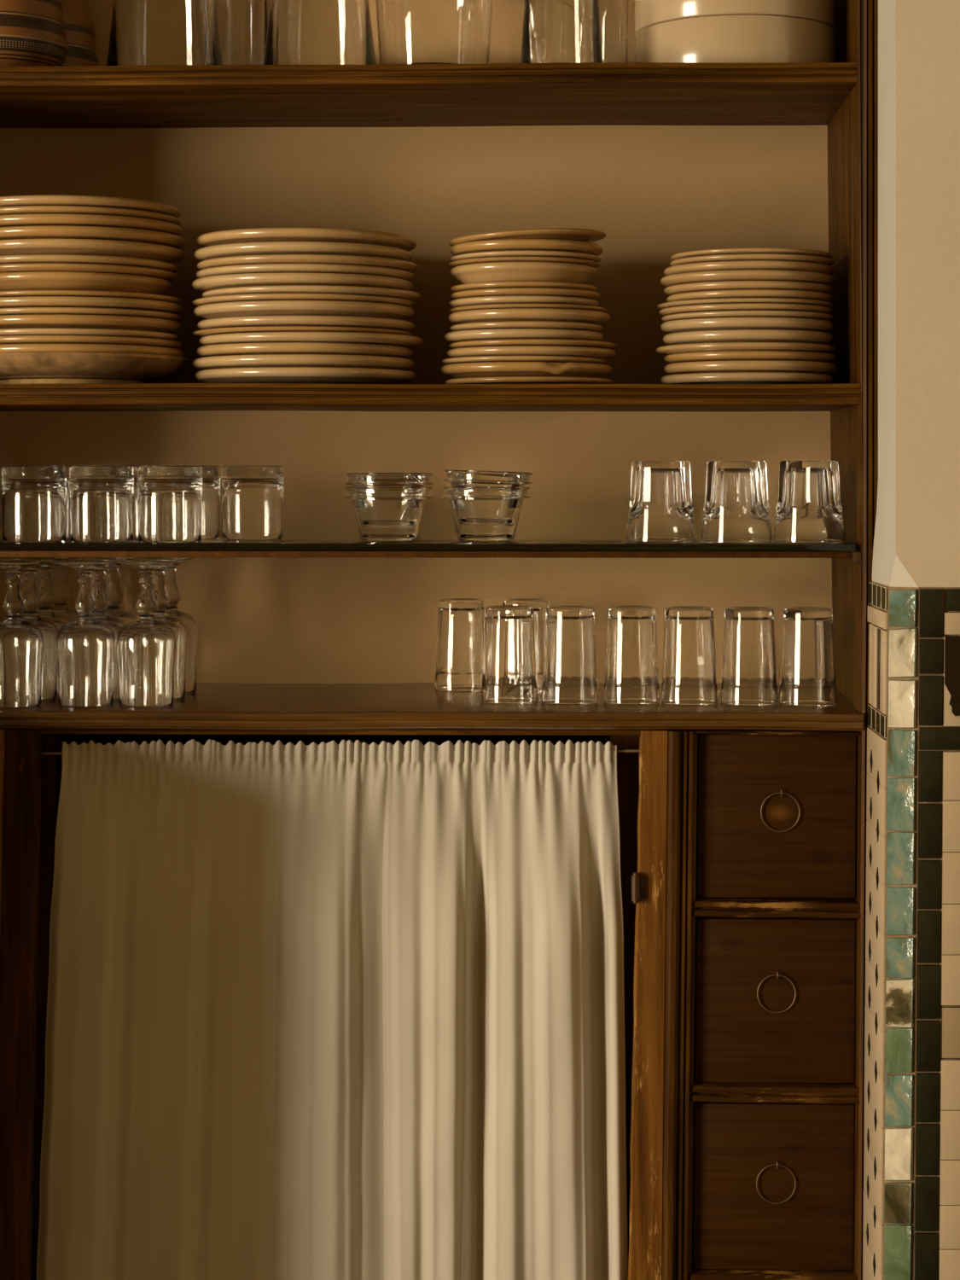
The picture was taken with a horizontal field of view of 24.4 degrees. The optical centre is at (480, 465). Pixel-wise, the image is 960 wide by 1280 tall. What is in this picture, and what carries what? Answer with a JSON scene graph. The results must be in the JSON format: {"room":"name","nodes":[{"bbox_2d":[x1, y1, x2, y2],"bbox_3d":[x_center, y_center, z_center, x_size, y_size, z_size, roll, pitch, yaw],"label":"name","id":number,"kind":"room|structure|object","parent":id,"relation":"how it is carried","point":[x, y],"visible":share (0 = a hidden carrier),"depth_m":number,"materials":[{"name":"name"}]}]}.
{"room":"restaurant","nodes":[
{"label":"restaurant","id":0,"kind":"room"},
{"bbox_2d":[0,0,831,683],"bbox_3d":[-0.164,0.050,2.894,1.806,2.300,0.150,0,0,1],"label":"wall","id":1,"kind":"structure","parent":0,"point":[657,193],"depth_m":2.82,"materials":[{"name":"paint"}]},
{"bbox_2d":[872,0,959,587],"bbox_3d":[1.198,-0.485,2.553,1.517,1.229,0.473,0,0,1],"label":"wall","id":2,"kind":"structure","parent":0,"point":[916,541],"depth_m":2.35,"materials":[{"name":"paint"}]},
{"bbox_2d":[854,0,877,1279],"bbox_3d":[0.434,0.050,2.511,0.025,2.300,0.060,0,0,1],"label":"trim","id":3,"kind":"structure","parent":2,"relation":"attached to","point":[869,7],"depth_m":2.48,"materials":[{"name":"brown wood"}]},
{"bbox_2d":[862,581,888,1279],"bbox_3d":[0.432,0.548,2.426,0.010,0.835,0.122,0,0,1],"label":"trim","id":4,"kind":"structure","parent":2,"relation":"attached to","point":[878,595],"depth_m":2.41,"materials":[{"name":"tile"}]},
{"bbox_2d":[870,581,959,1279],"bbox_3d":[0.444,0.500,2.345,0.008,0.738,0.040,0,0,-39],"label":"trim","id":5,"kind":"structure","parent":2,"relation":"attached to","point":[903,603],"depth_m":2.34,"materials":[{"name":"tile"}]},
{"bbox_2d":[914,588,959,1279],"bbox_3d":[0.523,0.505,2.328,0.133,0.750,0.006,0,0,1],"label":"wall tiles","id":6,"kind":"structure","parent":2,"relation":"attached to","point":[939,771],"depth_m":2.33,"materials":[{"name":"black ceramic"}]},
{"bbox_3d":[-0.488,1.250,0.561,7.000,0.100,5.100,0,0,1],"label":"floor","id":7,"kind":"structure","parent":0,"visible":0},
{"bbox_2d":[0,728,861,1279],"bbox_3d":[-0.194,0.740,2.652,1.254,0.884,0.316,0,0,1],"label":"base cabinet","id":8,"kind":"object","parent":7,"relation":"on","point":[740,849],"visible":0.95,"depth_m":2.50,"materials":[{"name":"brown wood"}]},
{"bbox_2d":[41,749,639,755],"bbox_3d":[-0.163,0.329,2.538,0.702,0.009,0.004,0,0,1],"label":"curtain rod","id":9,"kind":"object","parent":8,"relation":"attached to","point":[618,750],"visible":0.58,"depth_m":2.53,"materials":[{"name":"metal"}]},
{"bbox_2d":[36,738,628,1279],"bbox_3d":[-0.173,0.732,2.528,0.688,0.841,0.047,0,0,1],"label":"curtain","id":10,"kind":"object","parent":9,"relation":"hanging from","point":[346,1010],"visible":1,"depth_m":2.53,"materials":[{"name":"fabric"}]},
{"bbox_2d":[0,682,863,731],"bbox_3d":[-0.189,0.287,2.655,1.263,0.022,0.330,0,0,1],"label":"countertop","id":11,"kind":"structure","parent":8,"relation":"on","point":[212,706],"depth_m":2.50,"materials":[{"name":"brown wood"}]},
{"bbox_2d":[0,560,43,707],"bbox_3d":[-0.536,0.193,2.553,0.068,0.165,0.068,0,0,38],"label":"goblet","id":12,"kind":"object","parent":11,"relation":"on","point":[21,642],"visible":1,"depth_m":2.53,"materials":[{"name":"clear glass"}]},
{"bbox_2d":[3,557,58,699],"bbox_3d":[-0.533,0.193,2.627,0.068,0.165,0.068,0,0,34],"label":"goblet","id":13,"kind":"object","parent":11,"relation":"on","point":[31,598],"visible":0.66,"depth_m":2.62,"materials":[{"name":"clear glass"}]},
{"bbox_2d":[55,559,115,706],"bbox_3d":[-0.455,0.193,2.561,0.068,0.165,0.068,0,0,38],"label":"goblet","id":14,"kind":"object","parent":11,"relation":"on","point":[85,645],"visible":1,"depth_m":2.54,"materials":[{"name":"clear glass"}]},
{"bbox_2d":[116,559,175,706],"bbox_3d":[-0.385,0.193,2.561,0.068,0.165,0.068,0,0,38],"label":"goblet","id":15,"kind":"object","parent":11,"relation":"on","point":[146,645],"visible":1,"depth_m":2.54,"materials":[{"name":"clear glass"}]},
{"bbox_2d":[133,557,187,698],"bbox_3d":[-0.382,0.193,2.636,0.068,0.165,0.068,0,0,34],"label":"goblet","id":16,"kind":"object","parent":11,"relation":"on","point":[159,589],"visible":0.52,"depth_m":2.62,"materials":[{"name":"clear glass"}]},
{"bbox_2d":[0,0,862,703],"bbox_3d":[-0.188,-0.311,2.659,1.270,1.179,0.321,0,0,1],"label":"shelving unit","id":17,"kind":"object","parent":11,"relation":"on","point":[830,94],"depth_m":2.53,"materials":[{"name":"brown wood"}]},
{"bbox_2d":[0,465,67,542],"bbox_3d":[-0.517,0.045,2.572,0.077,0.088,0.077,0,0,-20],"label":"glass jar","id":18,"kind":"object","parent":17,"relation":"on","point":[34,497],"visible":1,"depth_m":2.54,"materials":[{"name":"clear glass"}]},
{"bbox_2d":[0,0,68,66],"bbox_3d":[-0.565,-0.529,2.608,0.160,0.150,0.160,0,0,1],"label":"clay pot","id":19,"kind":"object","parent":17,"relation":"on","point":[32,33],"visible":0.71,"depth_m":2.55,"materials":[{"name":"ceramic"}]},
{"bbox_2d":[61,0,98,66],"bbox_3d":[-0.533,-0.525,2.757,0.117,0.142,0.117,0,0,1],"label":"clay pot","id":20,"kind":"object","parent":17,"relation":"on","point":[78,26],"visible":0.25,"depth_m":2.72,"materials":[{"name":"ceramic"}]},
{"bbox_2d":[0,351,190,383],"bbox_3d":[-0.491,-0.111,2.662,0.285,0.036,0.285,0,0,1],"label":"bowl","id":21,"kind":"object","parent":17,"relation":"on","point":[23,367],"visible":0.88,"depth_m":2.56,"materials":[{"name":"brown ceramic"}]},
{"bbox_2d":[0,343,185,357],"bbox_3d":[-0.490,-0.128,2.659,0.271,0.021,0.271,0,0,1],"label":"plate","id":22,"kind":"object","parent":21,"relation":"on","point":[3,347],"visible":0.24,"depth_m":2.54,"materials":[{"name":"ceramic"}]},
{"bbox_2d":[0,335,182,349],"bbox_3d":[-0.491,-0.138,2.664,0.265,0.021,0.265,0,0,1],"label":"plate","id":23,"kind":"object","parent":22,"relation":"on","point":[8,339],"visible":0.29,"depth_m":2.54,"materials":[{"name":"ceramic"}]},
{"bbox_2d":[0,327,178,340],"bbox_3d":[-0.492,-0.146,2.659,0.259,0.021,0.259,0,0,1],"label":"plate","id":24,"kind":"object","parent":23,"relation":"on","point":[34,331],"visible":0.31,"depth_m":2.54,"materials":[{"name":"beige ceramic"}]},
{"bbox_2d":[0,314,181,333],"bbox_3d":[-0.491,-0.160,2.665,0.264,0.025,0.264,0,0,1],"label":"plate","id":25,"kind":"object","parent":24,"relation":"on","point":[67,321],"visible":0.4,"depth_m":2.55,"materials":[{"name":"ceramic"}]},
{"bbox_2d":[0,307,181,321],"bbox_3d":[-0.490,-0.171,2.664,0.262,0.021,0.262,0,0,1],"label":"plate","id":26,"kind":"object","parent":25,"relation":"on","point":[13,311],"visible":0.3,"depth_m":2.55,"materials":[{"name":"beige ceramic"}]},
{"bbox_2d":[0,296,182,314],"bbox_3d":[-0.490,-0.182,2.661,0.266,0.021,0.266,0,0,1],"label":"plate","id":27,"kind":"object","parent":26,"relation":"on","point":[25,301],"visible":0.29,"depth_m":2.54,"materials":[{"name":"beige ceramic"}]},
{"bbox_2d":[0,290,183,304],"bbox_3d":[-0.489,-0.190,2.663,0.264,0.021,0.264,0,0,1],"label":"plate","id":28,"kind":"object","parent":27,"relation":"on","point":[14,293],"visible":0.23,"depth_m":2.54,"materials":[{"name":"ceramic"}]},
{"bbox_2d":[0,271,172,295],"bbox_3d":[-0.494,-0.207,2.664,0.246,0.031,0.246,0,0,1],"label":"plate","id":29,"kind":"object","parent":28,"relation":"on","point":[25,280],"visible":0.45,"depth_m":2.56,"materials":[{"name":"ceramic"}]},
{"bbox_2d":[0,262,177,281],"bbox_3d":[-0.493,-0.220,2.659,0.260,0.021,0.260,0,0,1],"label":"plate","id":30,"kind":"object","parent":29,"relation":"on","point":[166,275],"visible":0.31,"depth_m":2.55,"materials":[{"name":"ceramic"}]},
{"bbox_2d":[0,254,178,273],"bbox_3d":[-0.491,-0.230,2.658,0.256,0.021,0.256,0,0,1],"label":"plate","id":31,"kind":"object","parent":30,"relation":"on","point":[26,258],"visible":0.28,"depth_m":2.54,"materials":[{"name":"beige ceramic"}]},
{"bbox_2d":[0,238,184,263],"bbox_3d":[-0.488,-0.245,2.662,0.266,0.027,0.266,0,0,1],"label":"plate","id":32,"kind":"object","parent":31,"relation":"on","point":[43,246],"visible":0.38,"depth_m":2.55,"materials":[{"name":"beige ceramic"}]},
{"bbox_2d":[0,225,185,249],"bbox_3d":[-0.487,-0.262,2.657,0.266,0.024,0.266,0,0,1],"label":"plate","id":33,"kind":"object","parent":32,"relation":"on","point":[39,231],"visible":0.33,"depth_m":2.54,"materials":[{"name":"ceramic"}]},
{"bbox_2d":[0,213,182,236],"bbox_3d":[-0.489,-0.276,2.658,0.264,0.023,0.264,0,0,1],"label":"plate","id":34,"kind":"object","parent":33,"relation":"on","point":[37,219],"visible":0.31,"depth_m":2.54,"materials":[{"name":"ceramic"}]},
{"bbox_2d":[0,205,180,226],"bbox_3d":[-0.491,-0.286,2.661,0.264,0.021,0.264,0,0,1],"label":"plate","id":35,"kind":"object","parent":34,"relation":"on","point":[22,209],"visible":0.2,"depth_m":2.54,"materials":[{"name":"ceramic"}]},
{"bbox_2d":[0,194,180,218],"bbox_3d":[-0.491,-0.298,2.659,0.263,0.021,0.263,0,0,1],"label":"plate","id":36,"kind":"object","parent":35,"relation":"on","point":[37,200],"visible":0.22,"depth_m":2.54,"materials":[{"name":"beige ceramic"}]},
{"bbox_2d":[68,465,134,542],"bbox_3d":[-0.438,0.045,2.570,0.077,0.088,0.077,0,0,39],"label":"glass jar","id":37,"kind":"object","parent":17,"relation":"on","point":[101,497],"visible":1,"depth_m":2.54,"materials":[{"name":"clear glass"}]},
{"bbox_2d":[106,0,222,65],"bbox_3d":[-0.369,-0.554,2.604,0.138,0.200,0.138,0,0,1],"label":"glass vase","id":38,"kind":"object","parent":17,"relation":"on","point":[143,32],"visible":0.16,"depth_m":2.55,"materials":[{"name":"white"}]},
{"bbox_2d":[136,465,203,542],"bbox_3d":[-0.359,0.045,2.567,0.077,0.088,0.077,0,0,-42],"label":"glass jar","id":39,"kind":"object","parent":17,"relation":"on","point":[170,497],"visible":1,"depth_m":2.54,"materials":[{"name":"clear glass"}]},
{"bbox_2d":[215,0,267,64],"bbox_3d":[-0.296,-0.544,2.747,0.076,0.180,0.076,0,0,1],"label":"glass vase","id":40,"kind":"object","parent":17,"relation":"on","point":[242,24],"visible":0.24,"depth_m":2.72,"materials":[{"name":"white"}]},
{"bbox_2d":[220,465,285,540],"bbox_3d":[-0.272,0.045,2.657,0.077,0.088,0.077,0,0,-3],"label":"glass jar","id":41,"kind":"object","parent":17,"relation":"on","point":[252,495],"visible":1,"depth_m":2.62,"materials":[{"name":"clear glass"}]},
{"bbox_2d":[195,366,415,383],"bbox_3d":[-0.208,-0.102,2.655,0.263,0.019,0.263,0,0,1],"label":"plate","id":42,"kind":"object","parent":17,"relation":"on","point":[261,375],"visible":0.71,"depth_m":2.55,"materials":[{"name":"beige ceramic"}]},
{"bbox_2d":[192,354,414,370],"bbox_3d":[-0.211,-0.115,2.657,0.265,0.024,0.265,0,0,1],"label":"plate","id":43,"kind":"object","parent":42,"relation":"on","point":[264,360],"visible":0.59,"depth_m":2.55,"materials":[{"name":"beige ceramic"}]},
{"bbox_2d":[196,342,413,358],"bbox_3d":[-0.210,-0.129,2.659,0.259,0.023,0.259,0,0,1],"label":"plate","id":44,"kind":"object","parent":43,"relation":"on","point":[264,347],"visible":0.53,"depth_m":2.55,"materials":[{"name":"beige ceramic"}]},
{"bbox_2d":[198,331,423,348],"bbox_3d":[-0.201,-0.142,2.657,0.268,0.021,0.268,0,0,1],"label":"plate","id":45,"kind":"object","parent":44,"relation":"on","point":[410,341],"visible":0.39,"depth_m":2.54,"materials":[{"name":"beige ceramic"}]},
{"bbox_2d":[192,325,413,337],"bbox_3d":[-0.212,-0.148,2.659,0.264,0.021,0.264,0,0,1],"label":"plate","id":46,"kind":"object","parent":45,"relation":"on","point":[201,333],"visible":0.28,"depth_m":2.54,"materials":[{"name":"ceramic"}]},
{"bbox_2d":[197,315,415,331],"bbox_3d":[-0.207,-0.160,2.654,0.260,0.021,0.260,0,0,1],"label":"plate","id":47,"kind":"object","parent":46,"relation":"on","point":[250,321],"visible":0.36,"depth_m":2.54,"materials":[{"name":"beige ceramic"}]},
{"bbox_2d":[193,300,414,319],"bbox_3d":[-0.210,-0.174,2.651,0.263,0.026,0.263,0,0,1],"label":"plate","id":48,"kind":"object","parent":47,"relation":"on","point":[262,307],"visible":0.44,"depth_m":2.54,"materials":[{"name":"beige ceramic"}]},
{"bbox_2d":[192,293,415,308],"bbox_3d":[-0.211,-0.185,2.658,0.267,0.021,0.267,0,0,1],"label":"plate","id":49,"kind":"object","parent":48,"relation":"on","point":[251,297],"visible":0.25,"depth_m":2.54,"materials":[{"name":"beige ceramic"}]},
{"bbox_2d":[201,285,421,302],"bbox_3d":[-0.201,-0.194,2.654,0.262,0.021,0.262,0,0,1],"label":"plate","id":50,"kind":"object","parent":49,"relation":"on","point":[413,296],"visible":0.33,"depth_m":2.54,"materials":[{"name":"beige ceramic"}]},
{"bbox_2d":[192,272,413,292],"bbox_3d":[-0.212,-0.208,2.655,0.264,0.024,0.264,0,0,1],"label":"plate","id":51,"kind":"object","parent":50,"relation":"on","point":[203,284],"visible":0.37,"depth_m":2.54,"materials":[{"name":"beige ceramic"}]},
{"bbox_2d":[195,263,414,281],"bbox_3d":[-0.209,-0.220,2.658,0.261,0.021,0.261,0,0,1],"label":"plate","id":52,"kind":"object","parent":51,"relation":"on","point":[259,268],"visible":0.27,"depth_m":2.54,"materials":[{"name":"beige ceramic"}]},
{"bbox_2d":[197,254,418,273],"bbox_3d":[-0.205,-0.230,2.651,0.264,0.021,0.264,0,0,1],"label":"plate","id":53,"kind":"object","parent":52,"relation":"on","point":[411,267],"visible":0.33,"depth_m":2.54,"materials":[{"name":"beige ceramic"}]},
{"bbox_2d":[193,241,412,261],"bbox_3d":[-0.211,-0.243,2.653,0.260,0.024,0.260,0,0,1],"label":"plate","id":54,"kind":"object","parent":53,"relation":"on","point":[264,247],"visible":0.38,"depth_m":2.54,"materials":[{"name":"beige ceramic"}]},
{"bbox_2d":[196,227,416,250],"bbox_3d":[-0.208,-0.259,2.659,0.264,0.025,0.264,0,0,1],"label":"plate","id":55,"kind":"object","parent":54,"relation":"on","point":[255,235],"visible":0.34,"depth_m":2.55,"materials":[{"name":"beige ceramic"}]},
{"bbox_2d":[262,0,376,64],"bbox_3d":[-0.188,-0.554,2.605,0.136,0.200,0.136,0,0,1],"label":"glass vase","id":56,"kind":"object","parent":17,"relation":"on","point":[299,32],"visible":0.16,"depth_m":2.55,"materials":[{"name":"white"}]},
{"bbox_2d":[343,486,433,541],"bbox_3d":[-0.108,0.057,2.623,0.106,0.064,0.106,0,0,1],"label":"ramekin","id":57,"kind":"object","parent":17,"relation":"on","point":[381,513],"visible":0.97,"depth_m":2.59,"materials":[{"name":"clear glass"}]},
{"bbox_2d":[375,0,493,64],"bbox_3d":[-0.055,-0.549,2.652,0.151,0.190,0.152,0,0,1],"label":"glass vase","id":58,"kind":"object","parent":17,"relation":"on","point":[410,32],"visible":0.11,"depth_m":2.59,"materials":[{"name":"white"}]},
{"bbox_2d":[441,486,530,541],"bbox_3d":[0.007,0.057,2.620,0.106,0.064,0.106,0,0,1],"label":"ramekin","id":59,"kind":"object","parent":17,"relation":"on","point":[479,513],"visible":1,"depth_m":2.58,"materials":[{"name":"clear glass"}]},
{"bbox_2d":[444,376,613,383],"bbox_3d":[0.058,-0.097,2.637,0.201,0.009,0.201,0,0,1],"label":"plate","id":60,"kind":"object","parent":17,"relation":"on","point":[492,380],"visible":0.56,"depth_m":2.56,"materials":[{"name":"ceramic"}]},
{"bbox_2d":[440,361,612,378],"bbox_3d":[0.055,-0.107,2.640,0.205,0.022,0.205,0,0,1],"label":"plate","id":61,"kind":"object","parent":60,"relation":"on","point":[489,369],"visible":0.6,"depth_m":2.56,"materials":[{"name":"ceramic"}]},
{"bbox_2d":[441,355,605,364],"bbox_3d":[0.052,-0.115,2.641,0.196,0.021,0.196,0,0,1],"label":"plate","id":62,"kind":"object","parent":61,"relation":"on","point":[480,358],"visible":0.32,"depth_m":2.56,"materials":[{"name":"beige ceramic"}]},
{"bbox_2d":[446,345,616,359],"bbox_3d":[0.061,-0.127,2.643,0.202,0.021,0.202,0,0,1],"label":"plate","id":63,"kind":"object","parent":62,"relation":"on","point":[603,353],"visible":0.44,"depth_m":2.56,"materials":[{"name":"beige ceramic"}]},
{"bbox_2d":[448,338,615,349],"bbox_3d":[0.062,-0.134,2.640,0.198,0.021,0.198,0,0,1],"label":"plate","id":64,"kind":"object","parent":63,"relation":"on","point":[518,341],"visible":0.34,"depth_m":2.56,"materials":[{"name":"ceramic"}]},
{"bbox_2d":[443,328,603,343],"bbox_3d":[0.052,-0.146,2.642,0.189,0.022,0.189,0,0,1],"label":"plate","id":65,"kind":"object","parent":64,"relation":"on","point":[497,334],"visible":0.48,"depth_m":2.56,"materials":[{"name":"beige ceramic"}]},
{"bbox_2d":[449,320,603,331],"bbox_3d":[0.055,-0.155,2.636,0.182,0.021,0.182,0,0,1],"label":"plate","id":66,"kind":"object","parent":65,"relation":"on","point":[507,324],"visible":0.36,"depth_m":2.56,"materials":[{"name":"beige ceramic"}]},
{"bbox_2d":[448,308,610,325],"bbox_3d":[0.059,-0.168,2.639,0.193,0.024,0.193,0,0,1],"label":"plate","id":67,"kind":"object","parent":66,"relation":"on","point":[508,314],"visible":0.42,"depth_m":2.56,"materials":[{"name":"beige ceramic"}]},
{"bbox_2d":[448,303,608,313],"bbox_3d":[0.058,-0.175,2.642,0.189,0.021,0.189,0,0,1],"label":"plate","id":68,"kind":"object","parent":67,"relation":"on","point":[495,305],"visible":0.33,"depth_m":2.56,"materials":[{"name":"ceramic"}]},
{"bbox_2d":[448,295,599,308],"bbox_3d":[0.052,-0.185,2.642,0.178,0.021,0.178,0,0,1],"label":"plate","id":69,"kind":"object","parent":68,"relation":"on","point":[509,299],"visible":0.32,"depth_m":2.57,"materials":[{"name":"beige ceramic"}]},
{"bbox_2d":[450,287,600,299],"bbox_3d":[0.054,-0.194,2.636,0.178,0.021,0.178,0,0,1],"label":"plate","id":70,"kind":"object","parent":69,"relation":"on","point":[509,291],"visible":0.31,"depth_m":2.56,"materials":[{"name":"ceramic"}]},
{"bbox_2d":[449,281,597,292],"bbox_3d":[0.052,-0.202,2.643,0.175,0.021,0.175,0,0,1],"label":"plate","id":71,"kind":"object","parent":70,"relation":"on","point":[491,284],"visible":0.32,"depth_m":2.57,"materials":[{"name":"ceramic"}]},
{"bbox_2d":[449,261,597,284],"bbox_3d":[0.052,-0.219,2.641,0.175,0.032,0.175,0,0,1],"label":"bowl","id":72,"kind":"object","parent":71,"relation":"on","point":[522,270],"visible":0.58,"depth_m":2.57,"materials":[{"name":"beige ceramic"}]},
{"bbox_2d":[520,0,602,63],"bbox_3d":[0.095,-0.554,2.574,0.097,0.200,0.097,0,0,1],"label":"glass vase","id":73,"kind":"object","parent":17,"relation":"on","point":[554,31],"visible":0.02,"depth_m":2.53,"materials":[{"name":"clear glass"}]},
{"bbox_2d":[599,0,628,62],"bbox_3d":[0.127,-0.539,2.733,0.114,0.170,0.114,0,0,1],"label":"glass vase","id":74,"kind":"object","parent":17,"relation":"on","point":[613,14],"visible":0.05,"depth_m":2.69,"materials":[{"name":"clear glass"}]},
{"bbox_2d":[625,460,696,542],"bbox_3d":[0.210,0.042,2.581,0.083,0.094,0.083,0,0,1],"label":"tumbler","id":75,"kind":"object","parent":17,"relation":"on","point":[660,506],"visible":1,"depth_m":2.55,"materials":[{"name":"clear glass"}]},
{"bbox_2d":[634,14,836,63],"bbox_3d":[0.303,-0.483,2.644,0.239,0.060,0.239,0,0,1],"label":"dish","id":76,"kind":"object","parent":17,"relation":"on","point":[739,38],"visible":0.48,"depth_m":2.54,"materials":[{"name":"white ceramic"}]},
{"bbox_2d":[634,0,836,36],"bbox_3d":[0.303,-0.548,2.644,0.239,0.069,0.239,0,0,1],"label":"dish","id":77,"kind":"object","parent":76,"relation":"on","point":[647,13],"visible":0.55,"depth_m":2.55,"materials":[{"name":"white ceramic"}]},
{"bbox_2d":[700,460,773,543],"bbox_3d":[0.295,0.042,2.549,0.083,0.094,0.083,0,0,-23],"label":"tumbler","id":78,"kind":"object","parent":17,"relation":"on","point":[736,506],"visible":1,"depth_m":2.52,"materials":[{"name":"clear glass"}]},
{"bbox_2d":[660,372,833,383],"bbox_3d":[0.317,-0.100,2.635,0.204,0.013,0.204,0,0,1],"label":"plate","id":79,"kind":"object","parent":17,"relation":"on","point":[730,377],"visible":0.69,"depth_m":2.55,"materials":[{"name":"beige ceramic"}]},
{"bbox_2d":[663,360,837,374],"bbox_3d":[0.321,-0.108,2.635,0.204,0.023,0.204,0,0,1],"label":"plate","id":80,"kind":"object","parent":79,"relation":"on","point":[788,366],"visible":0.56,"depth_m":2.55,"materials":[{"name":"beige ceramic"}]},
{"bbox_2d":[663,350,836,363],"bbox_3d":[0.321,-0.120,2.638,0.204,0.021,0.204,0,0,1],"label":"plate","id":81,"kind":"object","parent":80,"relation":"on","point":[718,355],"visible":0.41,"depth_m":2.55,"materials":[{"name":"ceramic"}]},
{"bbox_2d":[655,342,835,354],"bbox_3d":[0.315,-0.130,2.632,0.212,0.021,0.212,0,0,1],"label":"plate","id":82,"kind":"object","parent":81,"relation":"on","point":[666,350],"visible":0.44,"depth_m":2.54,"materials":[{"name":"beige ceramic"}]},
{"bbox_2d":[663,329,833,345],"bbox_3d":[0.318,-0.143,2.633,0.201,0.024,0.201,0,0,1],"label":"plate","id":83,"kind":"object","parent":82,"relation":"on","point":[730,335],"visible":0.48,"depth_m":2.55,"materials":[{"name":"beige ceramic"}]},
{"bbox_2d":[660,316,833,333],"bbox_3d":[0.317,-0.158,2.635,0.205,0.024,0.205,0,0,1],"label":"plate","id":84,"kind":"object","parent":83,"relation":"on","point":[747,322],"visible":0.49,"depth_m":2.55,"materials":[{"name":"beige ceramic"}]},
{"bbox_2d":[661,310,833,321],"bbox_3d":[0.317,-0.166,2.630,0.203,0.021,0.203,0,0,1],"label":"plate","id":85,"kind":"object","parent":84,"relation":"on","point":[721,313],"visible":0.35,"depth_m":2.55,"materials":[{"name":"beige ceramic"}]},
{"bbox_2d":[658,302,832,316],"bbox_3d":[0.315,-0.175,2.635,0.205,0.021,0.205,0,0,1],"label":"plate","id":86,"kind":"object","parent":85,"relation":"on","point":[736,306],"visible":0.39,"depth_m":2.55,"materials":[{"name":"beige ceramic"}]},
{"bbox_2d":[657,297,832,309],"bbox_3d":[0.315,-0.181,2.637,0.208,0.021,0.208,0,0,1],"label":"plate","id":87,"kind":"object","parent":86,"relation":"on","point":[732,300],"visible":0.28,"depth_m":2.55,"materials":[{"name":"beige ceramic"}]},
{"bbox_2d":[666,289,832,302],"bbox_3d":[0.320,-0.191,2.636,0.197,0.021,0.197,0,0,1],"label":"plate","id":88,"kind":"object","parent":87,"relation":"on","point":[740,293],"visible":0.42,"depth_m":2.55,"materials":[{"name":"beige ceramic"}]},
{"bbox_2d":[663,280,832,295],"bbox_3d":[0.319,-0.201,2.637,0.200,0.021,0.200,0,0,1],"label":"plate","id":89,"kind":"object","parent":88,"relation":"on","point":[725,285],"visible":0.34,"depth_m":2.55,"materials":[{"name":"beige ceramic"}]},
{"bbox_2d":[660,269,835,286],"bbox_3d":[0.317,-0.212,2.632,0.206,0.021,0.206,0,0,1],"label":"plate","id":90,"kind":"object","parent":89,"relation":"on","point":[736,275],"visible":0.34,"depth_m":2.55,"materials":[{"name":"beige ceramic"}]},
{"bbox_2d":[772,460,845,543],"bbox_3d":[0.378,0.042,2.547,0.083,0.094,0.083,0,0,-6],"label":"tumbler","id":91,"kind":"object","parent":17,"relation":"on","point":[809,508],"visible":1,"depth_m":2.52,"materials":[{"name":"clear glass"}]},
{"bbox_2d":[434,598,484,692],"bbox_3d":[-0.023,0.221,2.731,0.067,0.110,0.067,0,0,-10],"label":"tumbler","id":92,"kind":"object","parent":11,"relation":"on","point":[461,621],"visible":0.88,"depth_m":2.70,"materials":[{"name":"clear glass"}]},
{"bbox_2d":[481,605,537,703],"bbox_3d":[0.034,0.221,2.590,0.067,0.110,0.067,0,0,-18],"label":"tumbler","id":93,"kind":"object","parent":11,"relation":"on","point":[509,672],"visible":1,"depth_m":2.56,"materials":[{"name":"clear glass"}]},
{"bbox_2d":[541,605,599,704],"bbox_3d":[0.105,0.221,2.583,0.067,0.110,0.067,0,0,-25],"label":"tumbler","id":94,"kind":"object","parent":11,"relation":"on","point":[570,671],"visible":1,"depth_m":2.56,"materials":[{"name":"clear glass"}]},
{"bbox_2d":[602,605,660,704],"bbox_3d":[0.176,0.221,2.582,0.067,0.110,0.067,0,0,-33],"label":"tumbler","id":95,"kind":"object","parent":11,"relation":"on","point":[631,671],"visible":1,"depth_m":2.56,"materials":[{"name":"clear glass"}]},
{"bbox_2d":[660,605,718,705],"bbox_3d":[0.243,0.221,2.575,0.067,0.110,0.067,0,0,-40],"label":"tumbler","id":96,"kind":"object","parent":11,"relation":"on","point":[689,667],"visible":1,"depth_m":2.55,"materials":[{"name":"clear glass"}]},
{"bbox_2d":[720,606,778,706],"bbox_3d":[0.312,0.221,2.569,0.067,0.110,0.067,0,0,43],"label":"tumbler","id":97,"kind":"object","parent":11,"relation":"on","point":[748,664],"visible":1,"depth_m":2.54,"materials":[{"name":"clear glass"}]},
{"bbox_2d":[779,606,837,706],"bbox_3d":[0.379,0.221,2.562,0.067,0.110,0.067,0,0,35],"label":"tumbler","id":98,"kind":"object","parent":11,"relation":"on","point":[808,660],"visible":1,"depth_m":2.54,"materials":[{"name":"clear glass"}]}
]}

